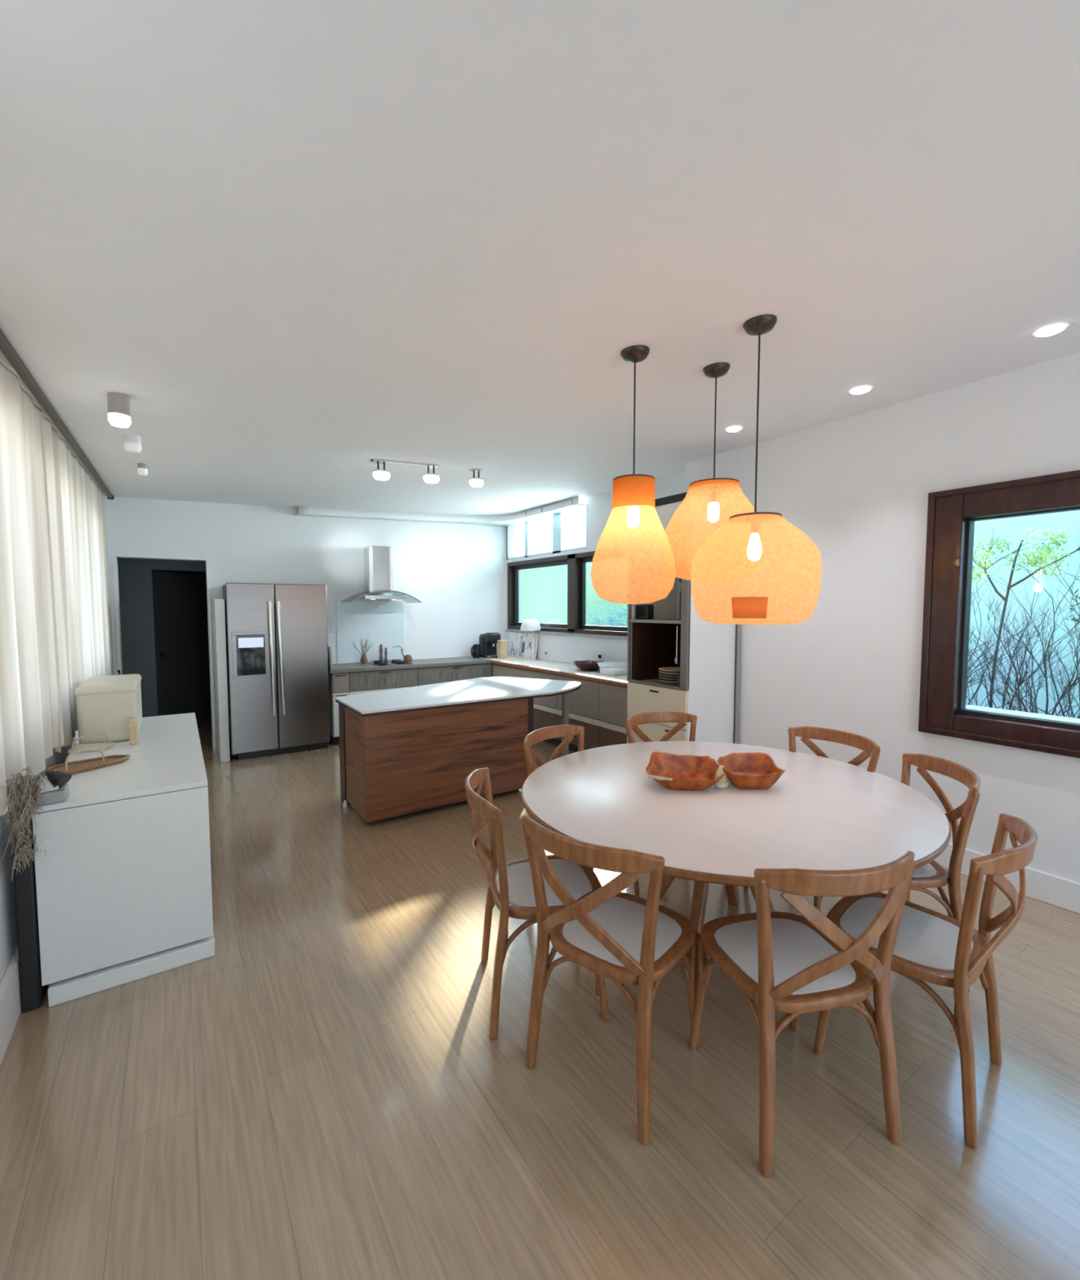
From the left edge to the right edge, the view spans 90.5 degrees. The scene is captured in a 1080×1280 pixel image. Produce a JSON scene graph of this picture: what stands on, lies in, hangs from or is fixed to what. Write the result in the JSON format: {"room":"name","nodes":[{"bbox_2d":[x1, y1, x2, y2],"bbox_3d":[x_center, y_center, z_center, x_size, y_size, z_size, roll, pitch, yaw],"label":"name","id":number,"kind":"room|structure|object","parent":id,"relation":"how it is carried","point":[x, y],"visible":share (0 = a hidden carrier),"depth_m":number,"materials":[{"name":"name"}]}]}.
{"room":"dining room","nodes":[
{"label":"dining room","id":0,"kind":"room"},
{"bbox_2d":[0,730,79,982],"bbox_3d":[-1.726,-0.007,1.368,0.180,2.950,9.400,-2,4,-34],"label":"wall","id":1,"kind":"structure","parent":0,"point":[8,927],"depth_m":2.06,"materials":[{"name":"paint"}]},
{"bbox_2d":[0,945,22,1065],"bbox_3d":[-0.572,1.456,-0.060,0.028,0.200,5.600,-2,4,-34],"label":"baseboard","id":2,"kind":"structure","parent":1,"relation":"attached to","point":[11,1008],"depth_m":1.94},
{"bbox_2d":[117,557,205,717],"bbox_3d":[-4.376,-0.075,6.294,1.070,2.500,0.080,-2,4,-34],"label":"door frame","id":3,"kind":"structure","parent":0,"point":[135,575],"depth_m":6.12,"materials":[{"name":"paint"}]},
{"bbox_2d":[151,569,210,711],"bbox_3d":[-4.734,-0.155,6.791,1.300,2.600,2.650,-2,4,-34],"label":"wall","id":4,"kind":"structure","parent":0,"point":[201,575],"depth_m":8.06,"materials":[{"name":"paint"}]},
{"bbox_2d":[151,571,202,726],"bbox_3d":[-4.458,0.159,6.651,0.126,1.970,0.721,0,3,4],"label":"door","id":5,"kind":"structure","parent":4,"relation":"in","point":[175,612],"depth_m":6.61,"materials":[{"name":"black wood"}]},
{"bbox_2d":[104,496,505,749],"bbox_3d":[-2.446,-0.322,6.643,4.970,2.950,0.150,-2,4,-34],"label":"wall","id":6,"kind":"structure","parent":0,"point":[455,571],"depth_m":6.50,"materials":[{"name":"paint"}]},
{"bbox_2d":[111,553,216,750],"bbox_3d":[-3.894,0.172,5.588,0.818,2.090,0.012,-2,4,-34],"label":"trim","id":7,"kind":"structure","parent":6,"relation":"attached to","point":[113,555],"depth_m":5.61,"materials":[{"name":"paint"}]},
{"bbox_2d":[336,600,404,663],"bbox_3d":[-2.131,-0.109,6.771,0.840,0.770,0.010,-2,4,-34],"label":"backsplash","id":8,"kind":"structure","parent":6,"relation":"attached to","point":[382,622],"depth_m":6.76,"materials":[{"name":"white glass"}]},
{"bbox_2d":[351,545,421,602],"bbox_3d":[-1.952,-0.799,6.537,0.846,0.685,0.529,-2,4,-34],"label":"range hood","id":9,"kind":"object","parent":6,"relation":"attached to","point":[378,560],"visible":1,"depth_m":6.50,"materials":[{"name":"metal"}]},
{"bbox_2d":[296,496,587,527],"bbox_3d":[-1.135,-1.553,6.232,2.820,0.214,1.920,-2,4,-34],"label":"trim","id":10,"kind":"structure","parent":6,"relation":"attached to","point":[509,519],"depth_m":6.79,"materials":[{"name":"white paint"}]},
{"bbox_2d":[0,0,1079,515],"bbox_3d":[0.256,-1.265,2.612,4.980,0.665,9.750,-2,4,-34],"label":"ceiling","id":11,"kind":"structure","parent":0,"point":[306,243],"depth_m":1.45,"materials":[{"name":"paint"}]},
{"bbox_2d":[0,328,114,499],"bbox_3d":[-2.627,-1.171,2.938,0.050,0.193,5.520,-2,4,-34],"label":"rail","id":12,"kind":"object","parent":11,"relation":"attached to","point":[6,348],"visible":1,"depth_m":2.52,"materials":[{"name":"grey metal"}]},
{"bbox_2d":[0,360,64,815],"bbox_3d":[-1.828,-0.243,1.745,0.056,1.696,2.360,-2,4,-34],"label":"linen curtain","id":13,"kind":"object","parent":12,"relation":"hanging from","point":[30,726],"visible":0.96,"depth_m":2.25,"materials":[{"name":"white fabric"}]},
{"bbox_2d":[40,408,114,752],"bbox_3d":[-3.315,-0.398,3.927,0.058,1.826,2.990,-2,4,-34],"label":"linen curtain","id":14,"kind":"object","parent":12,"relation":"hanging from","point":[76,504],"visible":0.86,"depth_m":3.43,"materials":[{"name":"white fabric"}]},
{"bbox_2d":[106,391,131,427],"bbox_3d":[-2.001,-1.091,2.546,0.088,0.148,0.088,-2,4,-34],"label":"ceiling spotlight","id":15,"kind":"object","parent":11,"relation":"attached to","point":[118,403],"visible":1,"depth_m":2.52,"materials":[{"name":"white"}]},
{"bbox_2d":[107,413,131,427],"bbox_3d":[-2.001,-1.042,2.549,0.088,0.048,0.088,-2,4,-34],"label":"diffuser","id":16,"kind":"object","parent":15,"relation":"attached to","point":[117,420],"depth_m":2.52,"materials":[{"name":"white"}]},
{"bbox_2d":[123,434,142,453],"bbox_3d":[-2.453,-1.181,3.225,0.088,0.098,0.088,-2,4,-34],"label":"ceiling spotlight","id":17,"kind":"object","parent":11,"relation":"attached to","point":[132,443],"visible":1,"depth_m":3.20,"materials":[{"name":"paint"}]},
{"bbox_2d":[123,441,142,453],"bbox_3d":[-2.453,-1.156,3.227,0.088,0.048,0.088,-2,4,-34],"label":"diffuser","id":18,"kind":"object","parent":17,"relation":"attached to","point":[130,446],"depth_m":3.20,"materials":[{"name":"white"}]},
{"bbox_2d":[137,462,147,475],"bbox_3d":[-2.919,-1.252,3.934,0.063,0.088,0.063,-2,4,-34],"label":"ceiling spotlight","id":19,"kind":"object","parent":11,"relation":"attached to","point":[142,468],"visible":1,"depth_m":3.91,"materials":[{"name":"white"}]},
{"bbox_2d":[137,467,147,475],"bbox_3d":[-2.919,-1.232,3.935,0.063,0.048,0.063,-2,4,-34],"label":"diffuser","id":20,"kind":"object","parent":19,"relation":"attached to","point":[141,471],"depth_m":3.91,"materials":[{"name":"white"}]},
{"bbox_2d":[370,458,439,466],"bbox_3d":[-1.048,-1.381,4.189,0.540,0.043,0.024,-2,4,-33],"label":"track","id":21,"kind":"object","parent":11,"relation":"attached to","point":[371,460],"visible":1,"depth_m":4.16,"materials":[{"name":"metal"}]},
{"bbox_2d":[373,461,390,480],"bbox_3d":[-1.222,-1.308,4.129,0.130,0.139,0.130,-2,4,-34],"label":"ceiling spotlight","id":22,"kind":"object","parent":21,"relation":"attached to","point":[379,474],"visible":1,"depth_m":4.09,"materials":[{"name":"metal"}]},
{"bbox_2d":[373,471,390,480],"bbox_3d":[-1.222,-1.263,4.131,0.130,0.048,0.130,-2,4,-34],"label":"diffuser","id":23,"kind":"object","parent":22,"relation":"attached to","point":[378,475],"depth_m":4.09,"materials":[{"name":"white"}]},
{"bbox_2d":[422,464,439,484],"bbox_3d":[-0.880,-1.344,4.335,0.130,0.139,0.130,-2,4,-34],"label":"ceiling spotlight","id":24,"kind":"object","parent":21,"relation":"attached to","point":[432,478],"visible":0.99,"depth_m":4.30,"materials":[{"name":"metal"}]},
{"bbox_2d":[422,475,439,484],"bbox_3d":[-0.880,-1.299,4.338,0.130,0.048,0.130,-2,4,-34],"label":"diffuser","id":25,"kind":"object","parent":24,"relation":"attached to","point":[432,479],"depth_m":4.30,"materials":[{"name":"white"}]},
{"bbox_2d":[469,469,484,487],"bbox_3d":[-0.543,-1.385,4.586,0.122,0.139,0.122,-2,4,-34],"label":"ceiling spotlight","id":26,"kind":"object","parent":11,"relation":"attached to","point":[474,482],"visible":1,"depth_m":4.55,"materials":[{"name":"metal"}]},
{"bbox_2d":[469,479,484,487],"bbox_3d":[-0.543,-1.339,4.589,0.122,0.048,0.122,-2,4,-34],"label":"diffuser","id":27,"kind":"object","parent":26,"relation":"attached to","point":[473,482],"depth_m":4.55,"materials":[{"name":"white"}]},
{"bbox_2d":[590,345,675,604],"bbox_3d":[0.412,-0.706,2.350,0.374,1.098,0.374,-2,4,-34],"label":"pendant lamp","id":28,"kind":"object","parent":11,"relation":"hanging from","point":[633,562],"visible":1,"depth_m":2.25,"materials":[{"name":"orange fabric"}]},
{"bbox_2d":[664,362,754,580],"bbox_3d":[0.843,-0.799,2.590,0.490,1.016,0.490,-2,4,-34],"label":"pendant lamp","id":29,"kind":"object","parent":11,"relation":"hanging from","point":[708,504],"visible":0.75,"depth_m":2.47,"materials":[{"name":"orange fabric"}]},
{"bbox_2d":[724,425,743,432],"bbox_3d":[1.326,-1.441,3.663,0.124,0.026,0.124,-2,4,-34],"label":"recessed light","id":30,"kind":"object","parent":11,"relation":"in","point":[733,428],"visible":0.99,"depth_m":3.64,"materials":[{"name":"white"}]},
{"bbox_2d":[726,426,741,432],"bbox_3d":[1.326,-1.440,3.663,0.100,0.024,0.100,-2,4,-34],"label":"diffuser","id":31,"kind":"object","parent":30,"relation":"attached to","point":[731,428],"depth_m":3.64,"materials":[{"name":"white"}]},
{"bbox_2d":[691,314,822,624],"bbox_3d":[0.866,-0.659,2.144,0.490,1.196,0.490,-2,4,-34],"label":"pendant lamp","id":32,"kind":"object","parent":11,"relation":"hanging from","point":[757,567],"visible":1,"depth_m":1.98,"materials":[{"name":"orange fabric"}]},
{"bbox_2d":[847,384,873,394],"bbox_3d":[1.798,-1.400,3.006,0.124,0.026,0.124,-2,4,-34],"label":"recessed light","id":33,"kind":"object","parent":11,"relation":"in","point":[860,389],"visible":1,"depth_m":2.98,"materials":[{"name":"white"}]},
{"bbox_2d":[850,386,870,394],"bbox_3d":[1.798,-1.399,3.006,0.100,0.024,0.100,-2,4,-34],"label":"diffuser","id":34,"kind":"object","parent":33,"relation":"attached to","point":[859,389],"depth_m":2.98,"materials":[{"name":"white"}]},
{"bbox_2d":[1031,321,1070,337],"bbox_3d":[2.242,-1.358,2.353,0.124,0.026,0.124,-2,4,-34],"label":"recessed light","id":35,"kind":"object","parent":11,"relation":"in","point":[1053,329],"visible":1,"depth_m":2.33,"materials":[{"name":"white"}]},
{"bbox_2d":[1035,324,1066,337],"bbox_3d":[2.242,-1.357,2.353,0.100,0.024,0.100,-2,4,-34],"label":"diffuser","id":36,"kind":"object","parent":35,"relation":"attached to","point":[1053,329],"depth_m":2.34,"materials":[{"name":"white"}]},
{"bbox_2d":[0,710,1079,1279],"bbox_3d":[-0.443,1.350,3.897,5.050,0.060,12.400,-2,4,-34],"label":"floor","id":37,"kind":"structure","parent":0,"point":[326,1093],"depth_m":1.65,"materials":[{"name":"brown wood"}]},
{"bbox_2d":[0,766,47,1012],"bbox_3d":[-1.913,0.950,2.003,0.147,0.964,0.373,-2,4,-34],"label":"floor vase","id":38,"kind":"object","parent":37,"relation":"on","point":[22,805],"visible":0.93,"depth_m":2.04,"materials":[{"name":"black ceramic"}]},
{"bbox_2d":[31,712,215,1006],"bbox_3d":[-2.218,0.979,2.987,0.573,0.790,1.890,-2,4,-34],"label":"sideboard","id":39,"kind":"object","parent":37,"relation":"on","point":[123,880],"visible":0.96,"depth_m":2.23,"materials":[{"name":"white paint"}]},
{"bbox_2d":[33,768,71,804],"bbox_3d":[-1.924,0.575,2.122,0.109,0.119,0.110,-2,4,-34],"label":"box","id":40,"kind":"object","parent":39,"relation":"on","point":[56,785],"visible":0.84,"depth_m":2.09,"materials":[{"name":"white paper"}]},
{"bbox_2d":[46,748,129,774],"bbox_3d":[-2.173,0.564,2.568,0.184,0.089,0.325,1,4,23],"label":"serving tray","id":41,"kind":"object","parent":39,"relation":"on","point":[73,767],"visible":0.83,"depth_m":2.56,"materials":[{"name":"brown wood"}]},
{"bbox_2d":[67,733,115,753],"bbox_3d":[-2.417,0.545,2.874,0.170,0.090,0.141,-1,4,-14],"label":"wire basket","id":42,"kind":"object","parent":39,"relation":"on","point":[100,746],"visible":1,"depth_m":2.87,"materials":[{"name":"metal"}]},
{"bbox_2d":[74,674,142,745],"bbox_3d":[-2.555,0.406,3.193,0.274,0.328,0.705,-2,4,-34],"label":"storage box","id":43,"kind":"object","parent":39,"relation":"on","point":[110,705],"visible":0.98,"depth_m":3.01,"materials":[{"name":"beige fabric"}]},
{"bbox_2d":[211,599,230,761],"bbox_3d":[-3.346,0.396,5.609,0.083,1.640,0.585,-2,4,-34],"label":"filler panel","id":44,"kind":"object","parent":37,"relation":"on","point":[217,605],"visible":1,"depth_m":5.38,"materials":[{"name":"wood"}]},
{"bbox_2d":[222,582,329,759],"bbox_3d":[-2.871,0.302,5.841,0.945,1.800,0.738,-2,4,-34],"label":"refrigerator","id":45,"kind":"object","parent":37,"relation":"on","point":[277,645],"visible":1,"depth_m":5.58,"materials":[{"name":"metal"}]},
{"bbox_2d":[328,672,349,744],"bbox_3d":[-2.398,0.765,6.272,0.180,0.825,0.602,-2,4,-34],"label":"base cabinet","id":46,"kind":"object","parent":37,"relation":"on","point":[338,682],"visible":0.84,"depth_m":6.02,"materials":[{"name":"white paint"}]},
{"bbox_2d":[328,656,491,673],"bbox_3d":[-1.657,0.300,6.743,2.035,0.040,0.628,-2,4,-34],"label":"countertop","id":47,"kind":"structure","parent":46,"relation":"on","point":[348,667],"depth_m":6.53,"materials":[{"name":"grey stone"}]},
{"bbox_2d":[328,646,333,670],"bbox_3d":[-2.471,0.189,6.147,0.022,0.250,0.670,-2,4,-34],"label":"end panel","id":48,"kind":"object","parent":47,"relation":"on","point":[330,658],"visible":0.36,"depth_m":5.91,"materials":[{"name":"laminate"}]},
{"bbox_2d":[352,636,372,663],"bbox_3d":[-2.186,0.096,6.599,0.269,0.386,0.148,2,4,35],"label":"vase","id":49,"kind":"object","parent":47,"relation":"on","point":[363,660],"visible":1,"depth_m":6.54,"materials":[{"name":"ceramic"}]},
{"bbox_2d":[367,659,411,666],"bbox_3d":[-1.854,0.273,6.603,0.425,0.032,0.440,-2,4,-34],"label":"gas hob","id":50,"kind":"object","parent":47,"relation":"in","point":[394,662],"visible":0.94,"depth_m":6.55,"materials":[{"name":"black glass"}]},
{"bbox_2d":[471,644,481,657],"bbox_3d":[-0.870,0.152,7.342,0.130,0.180,0.146,0,3,4],"label":"glass jug","id":51,"kind":"object","parent":47,"relation":"on","point":[476,652],"visible":1,"depth_m":7.30,"materials":[{"name":"glass"}]},
{"bbox_2d":[348,667,417,695],"bbox_3d":[-1.985,0.748,6.553,0.820,0.825,0.602,-2,4,-34],"label":"base cabinet","id":52,"kind":"object","parent":37,"relation":"on","point":[362,682],"visible":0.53,"depth_m":6.27,"materials":[{"name":"grey wood"}]},
{"bbox_2d":[417,662,492,685],"bbox_3d":[-1.220,0.717,7.072,1.030,0.825,0.602,-2,4,-34],"label":"base cabinet","id":53,"kind":"object","parent":37,"relation":"on","point":[437,674],"visible":0.31,"depth_m":6.78,"materials":[{"name":"grey wood"}]},
{"bbox_2d":[335,676,581,822],"bbox_3d":[-0.643,0.847,4.760,2.160,0.841,1.181,-2,4,-34],"label":"kitchen island","id":54,"kind":"object","parent":37,"relation":"on","point":[413,749],"visible":0.85,"depth_m":4.10,"materials":[{"name":"brown wood"}]},
{"bbox_2d":[335,676,581,714],"bbox_3d":[-0.644,0.436,4.736,2.160,0.018,1.180,-2,4,-34],"label":"island countertop","id":55,"kind":"structure","parent":54,"relation":"on","point":[490,688],"depth_m":4.45,"materials":[{"name":"white stone"}]},
{"bbox_2d":[464,767,608,1038],"bbox_3d":[-0.028,0.987,2.159,0.556,0.874,0.530,-1,3,-10],"label":"chair","id":56,"kind":"object","parent":37,"relation":"on","point":[510,886],"visible":0.7,"depth_m":2.02,"materials":[{"name":"brown wood"}]},
{"bbox_2d":[492,663,628,751],"bbox_3d":[0.395,0.782,6.072,0.565,0.815,2.855,-2,4,-34],"label":"base cabinet","id":57,"kind":"object","parent":37,"relation":"on","point":[600,708],"visible":0.38,"depth_m":5.47,"materials":[{"name":"beige laminate"}]},
{"bbox_2d":[471,655,627,686],"bbox_3d":[0.219,0.327,6.298,0.588,0.040,3.471,-2,4,-34],"label":"countertop","id":58,"kind":"structure","parent":57,"relation":"on","point":[537,664],"depth_m":6.08,"materials":[{"name":"white stone"}]},
{"bbox_2d":[479,632,500,657],"bbox_3d":[-0.701,0.067,7.436,0.260,0.340,0.340,-2,4,-34],"label":"coffee machine","id":59,"kind":"object","parent":58,"relation":"on","point":[487,641],"visible":0.84,"depth_m":7.38,"materials":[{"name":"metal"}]},
{"bbox_2d":[497,640,507,658],"bbox_3d":[-0.511,0.125,7.266,0.106,0.246,0.106,-2,4,-34],"label":"wooden canister","id":60,"kind":"object","parent":58,"relation":"on","point":[501,644],"visible":1,"depth_m":7.23,"materials":[{"name":"brown wood"}]},
{"bbox_2d":[506,631,538,659],"bbox_3d":[-0.247,0.053,7.405,0.073,0.370,0.740,-2,4,-34],"label":"patterned panel","id":61,"kind":"object","parent":58,"relation":"on","point":[519,643],"visible":0.93,"depth_m":7.40,"materials":[{"name":"white plastic"}]},
{"bbox_2d":[520,618,541,659],"bbox_3d":[-0.124,-0.009,7.061,0.270,0.535,0.270,-2,4,-34],"label":"lamp","id":62,"kind":"object","parent":58,"relation":"on","point":[530,624],"visible":1,"depth_m":6.97,"materials":[{"name":"plastic"}]},
{"bbox_2d":[573,660,602,671],"bbox_3d":[0.544,0.287,5.899,0.340,0.085,0.391,-2,4,-34],"label":"fruit bowl","id":63,"kind":"object","parent":58,"relation":"on","point":[588,667],"visible":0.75,"depth_m":5.78,"materials":[{"name":"brown wood"}]},
{"bbox_2d":[597,662,626,675],"bbox_3d":[0.744,0.287,5.587,0.241,0.122,0.360,-2,4,-34],"label":"box","id":64,"kind":"object","parent":58,"relation":"on","point":[613,668],"visible":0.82,"depth_m":5.54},
{"bbox_2d":[523,724,639,894],"bbox_3d":[0.207,0.944,2.881,0.556,0.874,0.530,3,5,42],"label":"chair","id":65,"kind":"object","parent":37,"relation":"on","point":[537,735],"visible":0.17,"depth_m":3.04,"materials":[{"name":"brown wood"}]},
{"bbox_2d":[522,814,701,1145],"bbox_3d":[0.251,1.008,1.803,0.530,0.874,0.556,3,4,38],"label":"chair","id":66,"kind":"object","parent":37,"relation":"on","point":[623,938],"visible":0.98,"depth_m":1.66,"materials":[{"name":"brown wood"}]},
{"bbox_2d":[625,711,697,742],"bbox_3d":[0.820,0.920,3.274,0.530,0.874,0.556,-1,4,-17],"label":"chair","id":67,"kind":"object","parent":37,"relation":"on","point":[633,721],"visible":0.12,"depth_m":3.47,"materials":[{"name":"brown wood"}]},
{"bbox_2d":[626,492,737,743],"bbox_3d":[1.161,0.085,4.429,0.610,2.402,0.640,-2,4,-34],"label":"tall cabinet","id":68,"kind":"object","parent":37,"relation":"on","point":[707,651],"visible":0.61,"depth_m":4.25,"materials":[{"name":"white paint"}]},
{"bbox_2d":[635,604,653,619],"bbox_3d":[0.873,-0.235,4.478,0.095,0.124,0.135,-2,4,-34],"label":"speaker","id":69,"kind":"object","parent":68,"relation":"on","point":[643,611],"visible":1,"depth_m":4.43},
{"bbox_2d":[635,606,645,616],"bbox_3d":[0.838,-0.236,4.450,0.005,0.080,0.110,-2,4,-34],"label":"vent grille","id":70,"kind":"object","parent":69,"relation":"attached to","point":[640,611],"depth_m":4.45,"materials":[{"name":"black metal"}]},
{"bbox_2d":[630,618,680,623],"bbox_3d":[1.152,-0.156,4.419,0.565,0.025,0.578,-2,4,-34],"label":"shelf","id":71,"kind":"object","parent":68,"relation":"attached to","point":[632,620],"depth_m":4.31,"materials":[{"name":"wood"}]},
{"bbox_2d":[657,678,676,683],"bbox_3d":[1.104,0.333,4.381,0.270,0.022,0.270,-2,4,-34],"label":"dinner plate","id":72,"kind":"object","parent":68,"relation":"in","point":[660,679],"visible":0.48,"depth_m":4.34,"materials":[{"name":"beige ceramic"}]},
{"bbox_2d":[658,675,676,680],"bbox_3d":[1.104,0.311,4.380,0.270,0.022,0.270,-2,4,-34],"label":"dinner plate","id":73,"kind":"object","parent":72,"relation":"on","point":[660,676],"visible":0.44,"depth_m":4.33,"materials":[{"name":"beige ceramic"}]},
{"bbox_2d":[658,672,677,677],"bbox_3d":[1.104,0.289,4.378,0.270,0.022,0.270,-2,4,-34],"label":"dinner plate","id":74,"kind":"object","parent":73,"relation":"on","point":[660,673],"visible":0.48,"depth_m":4.33,"materials":[{"name":"beige ceramic"}]},
{"bbox_2d":[657,670,678,675],"bbox_3d":[1.104,0.268,4.377,0.270,0.022,0.270,-2,4,-34],"label":"dinner plate","id":75,"kind":"object","parent":74,"relation":"on","point":[660,671],"visible":0.5,"depth_m":4.33,"materials":[{"name":"ceramic"}]},
{"bbox_2d":[658,666,679,672],"bbox_3d":[1.104,0.245,4.376,0.270,0.022,0.270,-2,4,-34],"label":"dinner plate","id":76,"kind":"object","parent":75,"relation":"on","point":[675,669],"visible":0.69,"depth_m":4.42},
{"bbox_2d":[674,626,679,663],"bbox_3d":[1.064,0.037,4.154,0.040,0.290,0.038,-2,4,-34],"label":"ladle","id":77,"kind":"object","parent":68,"relation":"hanging from","point":[677,659],"visible":1,"depth_m":4.15,"materials":[{"name":"metal"}]},
{"bbox_2d":[521,741,951,973],"bbox_3d":[0.824,1.045,2.524,1.822,0.727,1.709,-2,4,-34],"label":"round table","id":78,"kind":"object","parent":37,"relation":"on","point":[822,813],"visible":0.78,"depth_m":2.17,"materials":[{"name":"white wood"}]},
{"bbox_2d":[645,751,724,790],"bbox_3d":[0.669,0.614,2.497,0.358,0.134,0.228,0,3,1],"label":"dough bowl","id":79,"kind":"object","parent":78,"relation":"on","point":[670,771],"visible":0.98,"depth_m":2.56,"materials":[{"name":"orange wood"}]},
{"bbox_2d":[713,765,728,788],"bbox_3d":[0.840,0.632,2.481,0.080,0.098,0.060,-2,4,-34],"label":"ceramic figurine","id":80,"kind":"object","parent":78,"relation":"on","point":[723,783],"visible":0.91,"depth_m":2.46,"materials":[{"name":"ceramic"}]},
{"bbox_2d":[716,752,786,789],"bbox_3d":[0.984,0.615,2.508,0.290,0.131,0.202,0,3,1],"label":"dough bowl","id":81,"kind":"object","parent":78,"relation":"on","point":[744,771],"visible":0.93,"depth_m":2.56,"materials":[{"name":"orange wood"}]},
{"bbox_2d":[733,624,741,743],"bbox_3d":[1.596,0.582,4.337,0.032,1.420,0.032,-2,4,-34],"label":"pole","id":82,"kind":"object","parent":37,"relation":"on","point":[739,626],"visible":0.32,"depth_m":4.31,"materials":[{"name":"metal"}]},
{"bbox_2d":[688,850,915,1176],"bbox_3d":[0.794,1.016,1.671,0.530,0.874,0.556,-1,3,-12],"label":"chair","id":83,"kind":"object","parent":37,"relation":"on","point":[793,964],"visible":1,"depth_m":1.52,"materials":[{"name":"brown wood"}]},
{"bbox_2d":[743,725,880,911],"bbox_3d":[1.444,0.946,2.852,0.556,0.874,0.530,-2,4,-30],"label":"chair","id":84,"kind":"object","parent":37,"relation":"on","point":[868,745],"visible":0.3,"depth_m":2.94,"materials":[{"name":"brown wood"}]},
{"bbox_2d":[821,753,980,992],"bbox_3d":[1.562,0.974,2.378,0.556,0.874,0.530,0,3,7],"label":"chair","id":85,"kind":"object","parent":37,"relation":"on","point":[932,874],"visible":0.34,"depth_m":2.20,"materials":[{"name":"brown wood"}]},
{"bbox_2d":[813,813,1037,1148],"bbox_3d":[1.286,1.008,1.804,0.530,0.874,0.556,-3,5,-42],"label":"chair","id":86,"kind":"object","parent":37,"relation":"on","point":[931,946],"visible":0.8,"depth_m":1.67,"materials":[{"name":"brown wood"}]},
{"bbox_2d":[504,471,685,664],"bbox_3d":[0.567,-0.310,6.454,0.200,2.950,3.550,-2,4,-34],"label":"wall","id":87,"kind":"structure","parent":0,"point":[600,505],"depth_m":6.14,"materials":[{"name":"paint"}]},
{"bbox_2d":[506,497,587,559],"bbox_3d":[0.073,-1.421,7.026,0.100,0.620,1.860,-2,4,-34],"label":"window","id":88,"kind":"structure","parent":87,"relation":"in","point":[560,519],"depth_m":6.74,"materials":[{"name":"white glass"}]},
{"bbox_2d":[522,497,573,517],"bbox_3d":[0.077,-1.627,6.623,0.015,0.083,1.054,-2,4,-36],"label":"trim","id":89,"kind":"structure","parent":87,"relation":"attached to","point":[571,498],"depth_m":6.55,"materials":[{"name":"grey metal"}]},
{"bbox_2d":[504,631,627,666],"bbox_3d":[0.466,0.126,6.435,0.012,0.342,3.490,-2,4,-34],"label":"backsplash","id":90,"kind":"structure","parent":87,"relation":"attached to","point":[562,648],"depth_m":6.43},
{"bbox_2d":[505,551,627,639],"bbox_3d":[0.316,-0.559,6.710,0.190,0.985,2.620,-2,4,-34],"label":"window","id":91,"kind":"structure","parent":87,"relation":"in","point":[575,562],"depth_m":6.51,"materials":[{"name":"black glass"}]},
{"bbox_2d":[684,351,1079,882],"bbox_3d":[3.010,-0.070,2.439,0.200,2.950,5.850,-2,4,-34],"label":"wall","id":92,"kind":"structure","parent":0,"point":[859,486],"depth_m":3.39,"materials":[{"name":"paint"}]},
{"bbox_2d":[918,470,1079,758],"bbox_3d":[3.013,-0.115,2.511,0.390,1.430,1.970,-2,4,-34],"label":"window","id":93,"kind":"structure","parent":92,"relation":"in","point":[952,514],"depth_m":3.09,"materials":[{"name":"brown wood"}]},
{"bbox_2d":[934,843,1079,914],"bbox_3d":[3.085,1.343,2.217,0.020,0.155,5.260,-2,4,-34],"label":"baseboard","id":94,"kind":"structure","parent":92,"relation":"attached to","point":[1051,889],"depth_m":2.83,"materials":[{"name":"white wood"}]},
{"label":"outside","id":95,"kind":"structure","parent":0,"visible":0},
{"bbox_3d":[4.472,1.128,7.957,7.750,0.060,20.000,-2,4,-34],"label":"ground","id":96,"kind":"structure","parent":95,"visible":0},
{"bbox_2d":[587,604,627,626],"bbox_3d":[1.190,0.247,7.479,0.957,1.761,1.696,-2,4,-34],"label":"hedge","id":97,"kind":"object","parent":96,"relation":"on","point":[611,620],"visible":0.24,"depth_m":7.30,"materials":[{"name":"green plant"}]},
{"bbox_2d":[520,510,1079,718],"bbox_3d":[2.584,-0.076,6.479,0.150,2.520,14.200,-2,4,-34],"label":"window glass","id":98,"kind":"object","parent":96,"relation":"on","point":[1012,530],"depth_m":4.40,"materials":[{"name":"clear glass"}]},
{"bbox_2d":[966,556,1079,712],"bbox_3d":[3.028,0.338,4.139,1.536,1.977,1.198,2,4,32],"label":"bare shrub","id":99,"kind":"object","parent":96,"relation":"on","point":[1016,635],"visible":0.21,"depth_m":3.85,"materials":[{"name":"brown plant"}]},
{"bbox_2d":[966,528,1079,718],"bbox_3d":[3.252,0.271,3.777,1.544,2.161,2.026,-3,4,-37],"label":"plants","id":100,"kind":"object","parent":96,"relation":"on","point":[1074,683],"visible":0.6,"depth_m":3.74,"materials":[{"name":"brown plant"}]},
{"bbox_2d":[968,540,1079,717],"bbox_3d":[3.612,0.358,3.350,0.918,2.041,1.680,-3,4,-37],"label":"bare shrub","id":101,"kind":"object","parent":96,"relation":"on","point":[1020,701],"visible":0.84,"depth_m":3.61,"materials":[{"name":"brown plant"}]},
{"bbox_2d":[972,524,1079,707],"bbox_3d":[3.642,0.160,3.955,0.576,2.350,1.157,-2,4,-26],"label":"leafy tree","id":102,"kind":"object","parent":96,"relation":"on","point":[1030,561],"visible":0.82,"depth_m":4.00,"materials":[{"name":"green plant"}]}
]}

